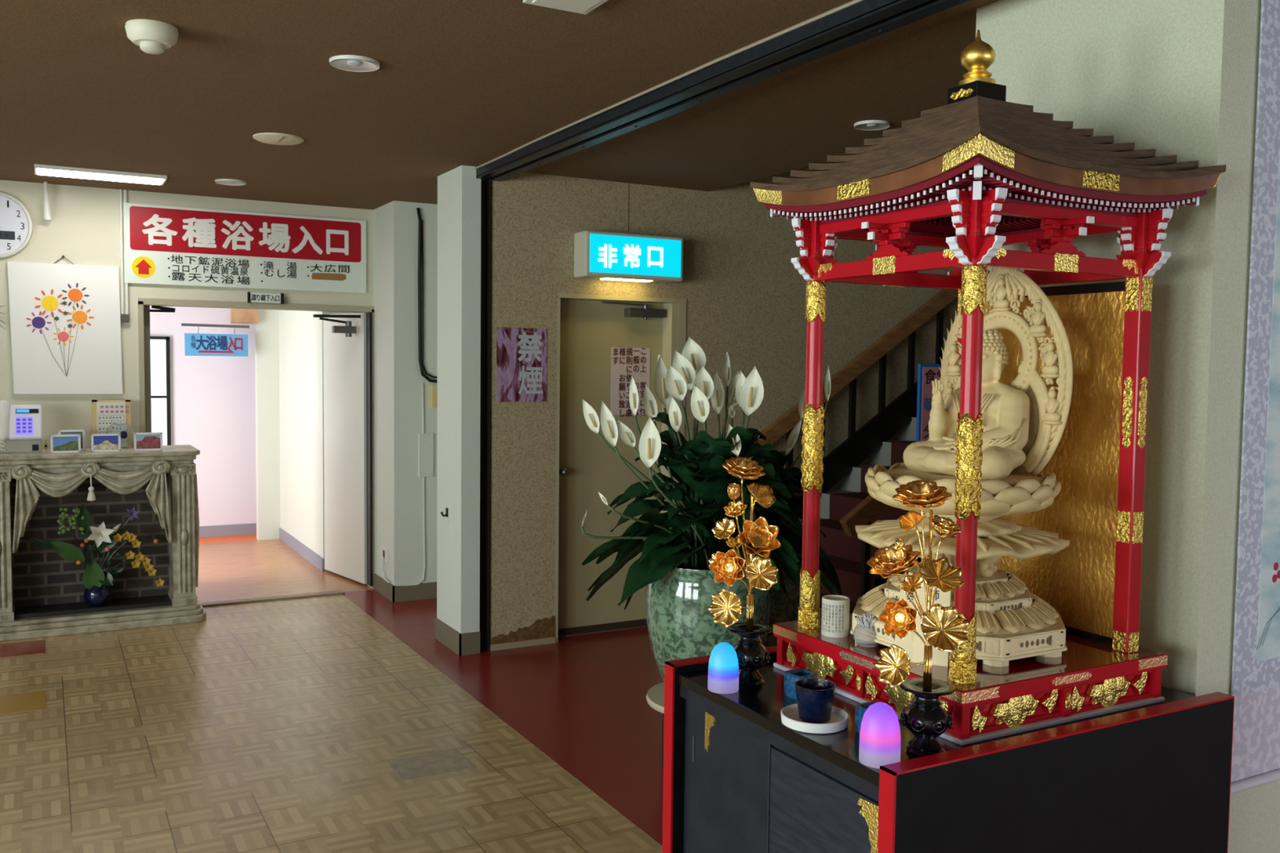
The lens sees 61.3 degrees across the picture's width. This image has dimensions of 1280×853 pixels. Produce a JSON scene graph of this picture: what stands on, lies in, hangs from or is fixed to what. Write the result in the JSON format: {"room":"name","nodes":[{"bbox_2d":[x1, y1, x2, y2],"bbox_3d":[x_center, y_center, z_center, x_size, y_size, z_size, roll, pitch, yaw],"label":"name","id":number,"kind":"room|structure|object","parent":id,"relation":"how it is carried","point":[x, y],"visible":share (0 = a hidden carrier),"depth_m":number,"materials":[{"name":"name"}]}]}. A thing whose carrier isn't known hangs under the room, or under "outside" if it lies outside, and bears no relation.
{"room":"bathhouse lobby","nodes":[
{"label":"bathhouse lobby","id":0,"kind":"room"},
{"bbox_2d":[0,179,373,588],"bbox_3d":[-4.531,-0.131,6.160,6.030,2.655,0.100,-1,4,-29],"label":"wall","id":1,"kind":"structure","parent":0,"point":[83,228],"depth_m":6.71,"materials":[{"name":"beige paint"}]},
{"bbox_2d":[0,191,32,258],"bbox_3d":[-3.828,-1.198,6.402,0.400,0.400,0.040,-1,4,-29],"label":"wall clock","id":2,"kind":"object","parent":1,"relation":"attached to","point":[15,220],"visible":1,"depth_m":6.44,"materials":[{"name":"white plastic"}]},
{"bbox_2d":[7,255,122,393],"bbox_3d":[-3.518,-0.623,6.621,0.611,0.847,0.025,-1,4,-29],"label":"framed picture","id":3,"kind":"object","parent":1,"relation":"attached to","point":[65,323],"visible":1,"depth_m":6.61,"materials":[{"name":"paper"}]},
{"bbox_2d":[119,189,128,322],"bbox_3d":[-3.225,-1.066,6.750,0.046,0.825,0.030,-1,4,-29],"label":"cable trunking","id":4,"kind":"object","parent":1,"relation":"attached to","point":[124,317],"visible":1,"depth_m":6.75,"materials":[{"name":"white plastic"}]},
{"bbox_2d":[143,305,175,432],"bbox_3d":[-3.279,0.161,7.319,0.196,1.930,0.700,-1,4,-29],"label":"door","id":5,"kind":"structure","parent":1,"relation":"in","point":[147,310],"depth_m":6.95,"materials":[{"name":"beige metal"}]},
{"bbox_2d":[123,202,366,293],"bbox_3d":[-2.562,-1.161,7.114,1.517,0.500,0.025,-1,4,-29],"label":"sign","id":6,"kind":"object","parent":1,"relation":"attached to","point":[163,245],"visible":1,"depth_m":7.08,"materials":[{"name":"white"}]},
{"bbox_2d":[137,297,374,588],"bbox_3d":[-2.551,0.164,7.276,1.495,1.985,0.140,-1,4,-29],"label":"trim","id":7,"kind":"structure","parent":1,"relation":"attached to","point":[141,301],"depth_m":7.08,"materials":[{"name":"beige"}]},
{"bbox_2d":[247,292,284,303],"bbox_3d":[-2.482,-0.853,7.161,0.230,0.070,0.018,-1,4,-29],"label":"nameplate","id":8,"kind":"object","parent":1,"relation":"attached to","point":[251,297],"visible":1,"depth_m":7.16,"materials":[{"name":"white"}]},
{"bbox_2d":[200,590,345,607],"bbox_3d":[-2.598,1.157,7.175,1.250,0.012,0.080,-1,4,-29],"label":"trim","id":9,"kind":"structure","parent":1,"relation":"attached to","point":[338,592],"depth_m":7.23,"materials":[{"name":"brown"}]},
{"bbox_2d":[149,305,256,526],"bbox_3d":[-4.174,-0.156,9.619,3.200,2.320,0.100,-1,4,-29],"label":"wall","id":10,"kind":"structure","parent":0,"point":[213,397],"depth_m":9.76,"materials":[{"name":"white paint"}]},
{"bbox_2d":[150,336,171,445],"bbox_3d":[-4.460,0.113,9.407,0.685,1.800,0.056,-1,4,-29],"label":"window","id":11,"kind":"structure","parent":10,"relation":"in","point":[159,345],"depth_m":9.52,"materials":[{"name":"white glass"}]},
{"bbox_2d":[199,523,256,537],"bbox_3d":[-3.464,0.942,10.016,1.610,0.100,0.015,-1,4,-29],"label":"baseboard","id":12,"kind":"structure","parent":10,"relation":"attached to","point":[249,528],"depth_m":9.84,"materials":[{"name":"grey"}]},
{"bbox_2d":[199,533,257,544],"bbox_3d":[-4.082,1.074,9.496,3.200,0.120,0.420,-1,4,-29],"label":"strip","id":13,"kind":"object","parent":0,"point":[242,537],"depth_m":9.67,"materials":[{"name":"orange"}]},
{"bbox_2d":[254,309,346,571],"bbox_3d":[-2.428,-0.089,8.799,0.940,2.320,2.470,-1,4,-29],"label":"wall","id":14,"kind":"structure","parent":0,"point":[289,344],"depth_m":9.24,"materials":[{"name":"white paint"}]},
{"bbox_2d":[230,308,257,324],"bbox_3d":[-3.459,-1.098,9.423,0.215,0.400,0.070,-1,4,-29],"label":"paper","id":15,"kind":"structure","parent":14,"relation":"attached to","point":[239,316],"depth_m":9.40,"materials":[{"name":"orange paper"}]},
{"bbox_2d":[181,323,249,356],"bbox_3d":[-3.641,-0.742,9.271,0.548,0.275,0.024,-1,4,-29],"label":"sign","id":16,"kind":"object","parent":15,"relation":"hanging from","point":[197,344],"visible":1,"depth_m":9.27,"materials":[{"name":"blue"}]},
{"bbox_2d":[279,528,324,571],"bbox_3d":[-2.827,1.009,8.968,0.012,0.100,1.710,-1,4,-29],"label":"baseboard","id":17,"kind":"structure","parent":14,"relation":"attached to","point":[309,555],"depth_m":8.84,"materials":[{"name":"grey"}]},
{"bbox_2d":[313,311,373,586],"bbox_3d":[-2.229,0.145,7.815,0.380,1.930,0.793,-1,4,-29],"label":"door","id":18,"kind":"structure","parent":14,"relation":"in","point":[348,336],"depth_m":7.82,"materials":[{"name":"white metal"}]},
{"bbox_2d":[0,538,664,852],"bbox_3d":[0.005,1.413,4.385,12.200,0.121,12.500,-1,4,-29],"label":"floor","id":19,"kind":"structure","parent":0,"point":[268,726],"depth_m":4.65,"materials":[{"name":"wood"}]},
{"bbox_2d":[0,444,206,641],"bbox_3d":[-3.303,0.667,6.509,1.230,1.050,0.548,-1,4,-29],"label":"fireplace mantel","id":20,"kind":"object","parent":19,"relation":"on","point":[42,591],"visible":1,"depth_m":6.45,"materials":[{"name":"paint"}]},
{"bbox_2d":[0,400,42,453],"bbox_3d":[-3.622,-0.003,6.300,0.230,0.304,0.211,-1,4,-29],"label":"telephone","id":21,"kind":"object","parent":20,"relation":"on","point":[20,425],"visible":1,"depth_m":6.24,"materials":[{"name":"beige"}]},
{"bbox_2d":[12,476,39,553],"bbox_3d":[-3.493,0.492,6.142,0.143,0.457,0.055,-1,4,-29],"label":"drape","id":22,"kind":"object","parent":20,"relation":"hanging from","point":[27,495],"depth_m":6.13,"materials":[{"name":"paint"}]},
{"bbox_2d":[50,434,80,453],"bbox_3d":[-3.356,0.099,6.308,0.155,0.108,0.067,-1,4,-29],"label":"frame","id":23,"kind":"object","parent":20,"relation":"on","point":[60,443],"visible":1,"depth_m":6.29,"materials":[{"name":"white"}]},
{"bbox_2d":[83,584,111,606],"bbox_3d":[-3.250,0.986,6.460,0.150,0.170,0.150,-1,4,-29],"label":"flower vase","id":24,"kind":"object","parent":20,"relation":"on","point":[96,596],"visible":0.78,"depth_m":6.41,"materials":[{"name":"blue ceramic"}]},
{"bbox_2d":[27,503,164,589],"bbox_3d":[-3.211,0.713,6.390,0.725,0.529,0.196,-1,4,-29],"label":"bouquet","id":25,"kind":"object","parent":24,"relation":"in","point":[93,575],"visible":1,"depth_m":6.38,"materials":[{"name":"green plant"}]},
{"bbox_2d":[0,444,199,470],"bbox_3d":[-3.304,0.185,6.494,1.180,0.085,0.520,-1,4,-29],"label":"mantel shelf","id":26,"kind":"object","parent":20,"relation":"attached to","point":[172,456],"depth_m":6.34,"materials":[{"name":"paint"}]},
{"bbox_2d":[91,433,120,452],"bbox_3d":[-3.171,0.095,6.410,0.156,0.108,0.067,-1,4,-29],"label":"frame","id":27,"kind":"object","parent":20,"relation":"on","point":[101,442],"visible":1,"depth_m":6.39,"materials":[{"name":"white"}]},
{"bbox_2d":[91,400,131,447],"bbox_3d":[-3.278,-0.017,6.700,0.216,0.296,0.032,-1,4,-29],"label":"desk calendar","id":28,"kind":"object","parent":20,"relation":"on","point":[105,413],"visible":0.64,"depth_m":6.67,"materials":[{"name":"beige paper"}]},
{"bbox_2d":[106,422,133,448],"bbox_3d":[-3.188,0.054,6.620,0.160,0.155,0.038,-1,4,-29],"label":"glass plate","id":29,"kind":"object","parent":20,"relation":"on","point":[126,433],"visible":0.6,"depth_m":6.63,"materials":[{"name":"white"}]},
{"bbox_2d":[133,431,163,451],"bbox_3d":[-2.971,0.090,6.521,0.158,0.111,0.067,-1,4,-29],"label":"frame","id":30,"kind":"object","parent":20,"relation":"on","point":[142,441],"visible":1,"depth_m":6.50,"materials":[{"name":"white"}]},
{"bbox_2d":[146,472,172,542],"bbox_3d":[-2.887,0.480,6.477,0.143,0.457,0.055,-1,4,-29],"label":"drape","id":31,"kind":"object","parent":20,"relation":"hanging from","point":[157,492],"depth_m":6.47,"materials":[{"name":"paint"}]},
{"bbox_2d":[645,682,664,768],"bbox_3d":[0.261,1.212,4.280,0.479,0.300,0.479,-1,4,-29],"label":"plant stand","id":32,"kind":"object","parent":19,"relation":"on","point":[655,696],"visible":0.15,"depth_m":4.26,"materials":[{"name":"beige wood"}]},
{"bbox_2d":[645,549,771,680],"bbox_3d":[0.266,0.791,4.256,0.493,0.543,0.493,-1,4,-29],"label":"glazed pot","id":33,"kind":"object","parent":32,"relation":"on","point":[681,625],"visible":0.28,"depth_m":4.04,"materials":[{"name":"green ceramic"}]},
{"bbox_2d":[580,336,836,609],"bbox_3d":[0.269,0.221,4.250,1.017,1.155,0.902,0,3,-6],"label":"peace lily","id":34,"kind":"object","parent":33,"relation":"in","point":[700,492],"visible":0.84,"depth_m":4.14,"materials":[{"name":"green"}]},
{"bbox_2d":[582,398,599,433],"bbox_3d":[-0.188,-0.041,4.187,0.075,0.134,0.015,2,4,24],"label":"flower","id":35,"kind":"object","parent":34,"relation":"on","point":[591,417],"depth_m":4.19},
{"bbox_2d":[600,400,617,446],"bbox_3d":[-0.117,-0.012,4.134,0.071,0.176,0.025,2,3,20],"label":"flower","id":36,"kind":"object","parent":34,"relation":"on","point":[609,427],"depth_m":4.14,"materials":[{"name":"plant"}]},
{"bbox_2d":[617,420,635,448],"bbox_3d":[-0.051,0.029,4.084,0.069,0.103,0.034,1,3,4],"label":"flower","id":37,"kind":"object","parent":34,"relation":"on","point":[626,435],"depth_m":4.09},
{"bbox_2d":[629,374,638,415],"bbox_3d":[-0.023,-0.121,4.185,0.020,0.158,0.043,-3,5,-44],"label":"flower","id":38,"kind":"object","parent":34,"relation":"on","point":[633,394],"depth_m":4.19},
{"bbox_2d":[638,416,661,467],"bbox_3d":[0.037,0.057,4.002,0.087,0.191,0.042,4,4,42],"label":"flower","id":39,"kind":"object","parent":34,"relation":"on","point":[650,442],"depth_m":4.01,"materials":[{"name":"plant"}]},
{"bbox_2d":[643,385,657,421],"bbox_3d":[0.041,-0.094,4.234,0.057,0.144,0.028,2,3,16],"label":"flower","id":40,"kind":"object","parent":34,"relation":"on","point":[650,404],"depth_m":4.24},
{"bbox_2d":[653,354,671,408],"bbox_3d":[0.089,-0.180,4.282,0.079,0.211,0.054,0,3,-10],"label":"flower","id":41,"kind":"object","parent":34,"relation":"on","point":[660,371],"depth_m":4.29,"materials":[{"name":"plant"}]},
{"bbox_2d":[668,395,681,431],"bbox_3d":[0.135,-0.048,4.085,0.059,0.136,0.019,4,5,45],"label":"flower","id":42,"kind":"object","parent":34,"relation":"on","point":[674,412],"depth_m":4.09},
{"bbox_2d":[665,364,687,400],"bbox_3d":[0.141,-0.169,4.183,0.083,0.142,0.035,1,3,10],"label":"flower","id":43,"kind":"object","parent":34,"relation":"on","point":[676,385],"depth_m":4.19,"materials":[{"name":"plant"}]},
{"bbox_2d":[672,350,695,390],"bbox_3d":[0.176,-0.224,4.303,0.095,0.161,0.031,2,3,17],"label":"flower","id":44,"kind":"object","parent":34,"relation":"on","point":[681,364],"depth_m":4.31,"materials":[{"name":"plant"}]},
{"bbox_2d":[681,336,706,376],"bbox_3d":[0.218,-0.283,4.383,0.104,0.165,0.037,2,4,26],"label":"flower","id":45,"kind":"object","parent":34,"relation":"on","point":[695,355],"depth_m":4.39,"materials":[{"name":"plant"}]},
{"bbox_2d":[690,384,709,422],"bbox_3d":[0.230,-0.087,4.105,0.082,0.145,0.022,3,4,37],"label":"flower","id":46,"kind":"object","parent":34,"relation":"on","point":[700,405],"depth_m":4.11,"materials":[{"name":"plant"}]},
{"bbox_2d":[693,365,714,399],"bbox_3d":[0.250,-0.167,4.233,0.078,0.146,0.039,2,3,17],"label":"flower","id":47,"kind":"object","parent":34,"relation":"on","point":[703,380],"depth_m":4.24,"materials":[{"name":"plant"}]},
{"bbox_2d":[711,370,724,414],"bbox_3d":[0.309,-0.134,4.284,0.028,0.173,0.058,-2,4,-43],"label":"flower","id":48,"kind":"object","parent":34,"relation":"on","point":[717,397],"depth_m":4.29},
{"bbox_2d":[723,352,731,386],"bbox_3d":[0.350,-0.230,4.335,0.023,0.138,0.042,3,4,31],"label":"flower","id":49,"kind":"object","parent":34,"relation":"on","point":[726,366],"depth_m":4.34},
{"bbox_2d":[724,371,738,408],"bbox_3d":[0.373,-0.146,4.364,0.081,0.152,0.025,-1,4,-29],"label":"flower","id":50,"kind":"object","parent":34,"relation":"on","point":[730,400],"depth_m":4.36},
{"bbox_2d":[727,423,741,455],"bbox_3d":[0.357,0.050,4.085,0.056,0.121,0.020,2,4,29],"label":"flower","id":51,"kind":"object","parent":34,"relation":"on","point":[734,435],"depth_m":4.08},
{"bbox_2d":[735,370,746,407],"bbox_3d":[0.409,-0.146,4.285,0.026,0.154,0.070,-2,4,-40],"label":"flower","id":52,"kind":"object","parent":34,"relation":"on","point":[741,379],"depth_m":4.30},
{"bbox_2d":[739,365,764,415],"bbox_3d":[0.432,-0.139,4.181,0.062,0.194,0.087,-1,4,-29],"label":"flower","id":53,"kind":"object","parent":34,"relation":"on","point":[751,396],"depth_m":4.19,"materials":[{"name":"plant"}]},
{"bbox_2d":[797,416,944,617],"bbox_3d":[1.984,0.201,6.804,3.356,2.073,1.225,-1,4,-29],"label":"stairs","id":54,"kind":"structure","parent":19,"relation":"on","point":[844,551],"depth_m":6.59,"materials":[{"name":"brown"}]},
{"bbox_2d":[758,288,958,516],"bbox_3d":[1.778,-0.349,7.239,3.124,2.655,0.065,-1,4,-29],"label":"stair railing","id":55,"kind":"object","parent":54,"relation":"on","point":[889,420],"visible":0.23,"depth_m":7.09,"materials":[{"name":"brown wood"}]},
{"bbox_2d":[915,364,941,441],"bbox_3d":[1.589,-0.119,5.838,0.220,0.436,0.025,-1,4,-29],"label":"sign","id":56,"kind":"object","parent":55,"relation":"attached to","point":[926,373],"visible":0.39,"depth_m":5.79,"materials":[{"name":"blue"}]},
{"bbox_2d":[839,494,888,596],"bbox_3d":[2.370,-0.237,6.312,2.989,2.321,0.050,-1,4,-29],"label":"stair railing","id":57,"kind":"object","parent":54,"relation":"on","point":[869,508],"visible":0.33,"depth_m":5.69,"materials":[{"name":"brown wood"}]},
{"bbox_2d":[662,645,1234,852],"bbox_3d":[0.712,1.034,2.634,1.031,0.853,0.842,-1,4,-29],"label":"base cabinet","id":58,"kind":"object","parent":19,"relation":"on","point":[1153,778],"visible":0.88,"depth_m":2.32,"materials":[{"name":"black wood"}]},
{"bbox_2d":[707,642,738,693],"bbox_3d":[0.199,0.570,2.568,0.074,0.113,0.074,-1,4,-29],"label":"candle lamp","id":59,"kind":"object","parent":58,"relation":"on","point":[723,665],"visible":1,"depth_m":2.54,"materials":[{"name":"blue"}]},
{"bbox_2d":[727,622,773,687],"bbox_3d":[0.266,0.556,2.625,0.111,0.136,0.111,-1,4,-29],"label":"vase","id":60,"kind":"object","parent":58,"relation":"on","point":[752,655],"visible":0.8,"depth_m":2.60,"materials":[{"name":"black paint"}]},
{"bbox_2d":[707,456,781,631],"bbox_3d":[0.238,0.287,2.538,0.160,0.428,0.136,0,3,-17],"label":"arrangement","id":61,"kind":"object","parent":60,"relation":"on","point":[757,537],"visible":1,"depth_m":2.53,"materials":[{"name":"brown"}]},
{"bbox_2d":[783,668,817,700],"bbox_3d":[0.376,0.604,2.522,0.062,0.059,0.062,-1,4,-29],"label":"glass holder","id":62,"kind":"object","parent":58,"relation":"on","point":[792,676],"visible":0.53,"depth_m":2.51,"materials":[{"name":"blue glass"}]},
{"bbox_2d":[780,703,848,733],"bbox_3d":[0.377,0.630,2.332,0.146,0.023,0.146,-1,4,-29],"label":"dish","id":63,"kind":"object","parent":58,"relation":"on","point":[838,722],"visible":0.73,"depth_m":2.29,"materials":[{"name":"white ceramic"}]},
{"bbox_2d":[795,678,835,724],"bbox_3d":[0.378,0.594,2.330,0.087,0.076,0.087,-1,4,-29],"label":"glass cup","id":64,"kind":"object","parent":63,"relation":"on","point":[815,696],"visible":1,"depth_m":2.30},
{"bbox_2d":[854,701,878,733],"bbox_3d":[0.493,0.619,2.276,0.062,0.059,0.062,-1,4,-29],"label":"glass holder","id":65,"kind":"object","parent":58,"relation":"on","point":[860,708],"visible":0.21,"depth_m":2.28,"materials":[{"name":"blue glass"}]},
{"bbox_2d":[858,702,900,768],"bbox_3d":[0.469,0.597,2.108,0.079,0.116,0.079,-1,4,-29],"label":"candle lamp","id":66,"kind":"object","parent":58,"relation":"on","point":[880,731],"visible":0.95,"depth_m":2.08,"materials":[{"name":"purple"}]},
{"bbox_2d":[899,677,955,757],"bbox_3d":[0.574,0.586,2.163,0.111,0.136,0.111,-1,4,-29],"label":"vase","id":67,"kind":"object","parent":58,"relation":"on","point":[926,717],"visible":0.98,"depth_m":2.14,"materials":[{"name":"black paint"}]},
{"bbox_2d":[866,480,968,691],"bbox_3d":[0.546,0.318,2.136,0.192,0.419,0.147,1,3,7],"label":"arrangement","id":68,"kind":"object","parent":67,"relation":"on","point":[942,628],"visible":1,"depth_m":2.13,"materials":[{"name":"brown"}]},
{"bbox_2d":[750,29,1226,746],"bbox_3d":[0.792,-0.155,2.599,0.764,1.572,0.764,-1,4,-29],"label":"shrine pavilion","id":69,"kind":"object","parent":58,"relation":"on","point":[980,173],"visible":0.98,"depth_m":2.42,"materials":[{"name":"red paint"}]},
{"bbox_2d":[821,595,849,637],"bbox_3d":[0.480,0.466,2.652,0.068,0.092,0.068,-1,4,-29],"label":"cylinder","id":70,"kind":"object","parent":69,"relation":"on","point":[835,615],"visible":1,"depth_m":2.62,"materials":[{"name":"beige ceramic"}]},
{"bbox_2d":[853,613,879,647],"bbox_3d":[0.541,0.482,2.554,0.073,0.073,0.074,-1,4,-29],"label":"pouch","id":71,"kind":"object","parent":69,"relation":"on","point":[864,634],"visible":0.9,"depth_m":2.53,"materials":[{"name":"white"}]},
{"bbox_2d":[894,586,919,662],"bbox_3d":[0.608,0.444,2.442,0.055,0.168,0.062,2,4,25],"label":"wooden plaque","id":72,"kind":"object","parent":69,"relation":"on","point":[904,643],"visible":0.31,"depth_m":2.44,"materials":[{"name":"brown wood"}]},
{"bbox_2d":[911,563,951,666],"bbox_3d":[0.657,0.415,2.416,0.077,0.229,0.061,2,4,25],"label":"wooden plaque","id":73,"kind":"object","parent":69,"relation":"on","point":[940,658],"visible":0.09,"depth_m":2.41,"materials":[{"name":"brown wood"}]},
{"bbox_2d":[850,266,1072,667],"bbox_3d":[0.773,0.056,2.602,0.513,0.923,0.513,-1,4,-29],"label":"statue","id":74,"kind":"object","parent":69,"relation":"on","point":[1022,426],"visible":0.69,"depth_m":2.53,"materials":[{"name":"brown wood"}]},
{"bbox_2d":[983,281,1125,645],"bbox_3d":[1.034,0.080,2.747,0.016,0.865,0.477,-1,4,-29],"label":"screen","id":75,"kind":"object","parent":69,"relation":"on","point":[1077,580],"visible":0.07,"depth_m":2.64,"materials":[{"name":"metal"}]},
{"bbox_3d":[0.502,1.185,4.807,0.408,0.300,0.408,-1,4,-29],"label":"plant stand","id":76,"kind":"object","parent":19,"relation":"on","visible":0},
{"bbox_2d":[764,568,800,647],"bbox_3d":[0.507,0.792,4.785,0.460,0.486,0.460,-1,4,-29],"label":"glazed pot","id":77,"kind":"object","parent":76,"relation":"on","point":[781,611],"visible":0.03,"depth_m":4.59,"materials":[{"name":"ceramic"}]},
{"bbox_2d":[712,364,843,595],"bbox_3d":[0.522,0.314,4.793,0.717,1.179,0.796,3,4,40],"label":"peace lily","id":78,"kind":"object","parent":77,"relation":"in","point":[796,504],"visible":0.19,"depth_m":4.73,"materials":[{"name":"green"}]},
{"bbox_2d":[785,417,802,454],"bbox_3d":[0.668,0.041,4.699,0.074,0.164,0.011,0,3,-7],"label":"flower","id":79,"kind":"object","parent":78,"relation":"on","point":[792,439],"depth_m":4.70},
{"bbox_2d":[798,382,805,418],"bbox_3d":[0.722,-0.130,4.747,0.054,0.191,0.014,0,3,-19],"label":"flower","id":80,"kind":"object","parent":78,"relation":"on","point":[802,398],"depth_m":4.75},
{"bbox_2d":[824,364,831,400],"bbox_3d":[0.834,-0.193,4.797,0.028,0.160,0.014,-1,4,-29],"label":"flower","id":81,"kind":"object","parent":78,"relation":"on","point":[828,381],"depth_m":4.80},
{"bbox_2d":[373,200,437,585],"bbox_3d":[-0.822,-0.188,7.924,2.170,2.655,0.600,-1,4,-29],"label":"wall column","id":82,"kind":"structure","parent":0,"point":[398,379],"depth_m":7.22,"materials":[{"name":"white paint"}]},
{"bbox_2d":[373,573,436,602],"bbox_3d":[-1.506,1.101,7.541,0.582,0.110,0.472,-1,4,-29],"label":"baseboard","id":83,"kind":"structure","parent":82,"relation":"attached to","point":[422,591],"depth_m":7.29,"materials":[{"name":"brown"}]},
{"bbox_2d":[394,382,433,586],"bbox_3d":[-1.512,0.392,7.227,0.271,1.363,0.015,-1,4,-29],"label":"cable","id":84,"kind":"object","parent":82,"relation":"attached to","point":[425,441],"visible":1,"depth_m":7.25,"materials":[{"name":"white paint"}]},
{"bbox_2d":[416,207,437,382],"bbox_3d":[-1.402,-0.868,7.200,0.183,1.160,0.022,-1,4,-29],"label":"cable","id":85,"kind":"object","parent":82,"relation":"attached to","point":[420,242],"visible":0.84,"depth_m":7.17,"materials":[{"name":"black plastic"}]},
{"bbox_2d":[436,164,480,633],"bbox_3d":[-1.018,-0.083,6.048,0.108,2.655,0.410,-1,4,-29],"label":"wall pillar","id":86,"kind":"structure","parent":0,"point":[459,189],"depth_m":5.92,"materials":[{"name":"white paint"}]},
{"bbox_2d":[435,617,479,656],"bbox_3d":[-1.037,1.182,6.115,0.118,0.120,0.425,-1,4,-29],"label":"baseboard","id":87,"kind":"structure","parent":86,"relation":"attached to","point":[468,643],"depth_m":5.95,"materials":[{"name":"brown"}]},
{"bbox_2d":[0,0,999,209],"bbox_3d":[-1.400,-1.264,2.024,7.550,0.150,10.030,-1,4,-29],"label":"ceiling","id":88,"kind":"structure","parent":0,"point":[455,83],"depth_m":4.18,"materials":[{"name":"paint"}]},
{"bbox_2d":[34,164,167,185],"bbox_3d":[-3.068,-1.432,6.150,0.665,0.023,0.250,-1,4,-29],"label":"recessed light","id":89,"kind":"object","parent":88,"relation":"in","point":[39,169],"visible":1,"depth_m":6.10,"materials":[{"name":"white plastic"}]},
{"bbox_2d":[124,18,178,54],"bbox_3d":[-1.550,-1.230,3.431,0.156,0.081,0.156,-1,4,-29],"label":"smoke detector","id":90,"kind":"object","parent":88,"relation":"attached to","point":[153,37],"visible":1,"depth_m":3.38,"materials":[{"name":"beige"}]},
{"bbox_2d":[253,132,304,145],"bbox_3d":[-1.713,-1.360,5.118,0.232,0.018,0.232,-1,4,-29],"label":"ceiling disc","id":91,"kind":"object","parent":88,"relation":"attached to","point":[281,139],"visible":1,"depth_m":5.08,"materials":[{"name":"beige plastic"}]},
{"bbox_2d":[328,54,379,71],"bbox_3d":[-1.006,-1.281,3.805,0.173,0.016,0.173,-1,4,-29],"label":"recessed light","id":92,"kind":"object","parent":88,"relation":"in","point":[353,63],"visible":1,"depth_m":3.80,"materials":[{"name":"white plastic"}]},
{"bbox_2d":[523,0,607,13],"bbox_3d":[0.000,-1.198,2.699,0.200,0.024,1.030,-1,4,-29],"label":"ceiling light panel","id":93,"kind":"object","parent":88,"relation":"attached to","point":[582,6],"visible":1,"depth_m":3.10,"materials":[{"name":"white plastic"}]},
{"bbox_2d":[853,120,889,130],"bbox_3d":[1.005,-1.307,4.677,0.153,0.016,0.153,-1,4,-29],"label":"recessed light","id":94,"kind":"object","parent":88,"relation":"in","point":[867,125],"visible":1,"depth_m":4.67,"materials":[{"name":"white plastic"}]},
{"bbox_2d":[490,161,957,638],"bbox_3d":[1.766,-1.306,7.466,6.045,5.000,0.300,-1,4,-29],"label":"wall","id":95,"kind":"structure","parent":0,"point":[744,292],"depth_m":6.49,"materials":[{"name":"paint"}]},
{"bbox_2d":[479,177,492,652],"bbox_3d":[-0.867,-0.076,5.957,0.065,2.655,0.085,-1,4,-29],"label":"trim","id":96,"kind":"structure","parent":95,"relation":"attached to","point":[486,184],"depth_m":5.94,"materials":[{"name":"black"}]},
{"bbox_2d":[496,327,546,401],"bbox_3d":[-0.656,-0.343,6.010,0.301,0.410,0.010,-1,4,-29],"label":"poster","id":97,"kind":"object","parent":95,"relation":"attached to","point":[521,353],"visible":1,"depth_m":6.01,"materials":[{"name":"purple paper"}]},
{"bbox_2d":[490,615,555,644],"bbox_3d":[-0.660,1.153,6.104,0.393,0.129,0.003,-1,4,-29],"label":"wall patch","id":98,"kind":"object","parent":95,"relation":"attached to","point":[544,628],"visible":1,"depth_m":6.13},
{"bbox_2d":[490,636,555,651],"bbox_3d":[-0.660,1.230,6.107,0.396,0.035,0.008,-1,4,-29],"label":"baseboard","id":99,"kind":"structure","parent":95,"relation":"attached to","point":[548,640],"depth_m":6.10,"materials":[{"name":"beige"}]},
{"bbox_2d":[555,293,686,642],"bbox_3d":[-0.139,0.234,6.413,0.850,2.000,0.147,-1,4,-29],"label":"door","id":100,"kind":"structure","parent":95,"relation":"in","point":[588,326],"depth_m":6.38,"materials":[{"name":"beige metal"}]},
{"bbox_2d":[610,346,650,416],"bbox_3d":[-0.056,-0.266,6.462,0.264,0.413,0.005,-1,4,-29],"label":"paper notice","id":101,"kind":"object","parent":100,"relation":"attached to","point":[626,362],"visible":0.8,"depth_m":6.45,"materials":[{"name":"pink"}]},
{"bbox_2d":[573,230,683,283],"bbox_3d":[-0.059,-0.970,6.208,0.637,0.261,0.170,-1,4,-29],"label":"exit sign","id":102,"kind":"object","parent":95,"relation":"attached to","point":[597,255],"visible":1,"depth_m":6.12,"materials":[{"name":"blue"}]},
{"bbox_2d":[474,0,863,168],"bbox_3d":[1.033,-1.171,2.329,0.028,0.016,8.000,-1,4,-29],"label":"trim","id":103,"kind":"structure","parent":95,"relation":"attached to","point":[853,2],"depth_m":3.83,"materials":[{"name":"beige"}]},
{"bbox_2d":[475,0,969,181],"bbox_3d":[1.129,-1.142,2.327,0.145,0.068,8.100,-1,4,-29],"label":"ceiling beam","id":104,"kind":"structure","parent":95,"relation":"attached to","point":[861,21],"depth_m":3.73,"materials":[{"name":"black metal"}]},
{"bbox_2d":[975,0,1279,852],"bbox_3d":[1.501,0.040,3.092,0.784,2.805,0.769,-1,4,-29],"label":"wall","id":105,"kind":"structure","parent":0,"point":[1179,77],"depth_m":2.63,"materials":[{"name":"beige paint"}]},
{"bbox_2d":[1230,0,1279,795],"bbox_3d":[1.718,-0.081,2.741,0.619,1.965,0.026,-1,4,-29],"label":"scroll","id":106,"kind":"object","parent":105,"relation":"attached to","point":[1255,673],"visible":0.94,"depth_m":2.65,"materials":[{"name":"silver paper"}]},
{"bbox_2d":[1256,146,1279,661],"bbox_3d":[1.736,-0.050,2.762,0.437,1.266,0.001,-1,4,-29],"label":"painting","id":107,"kind":"object","parent":106,"relation":"attached to","point":[1268,562],"depth_m":2.67,"materials":[{"name":"paper"}]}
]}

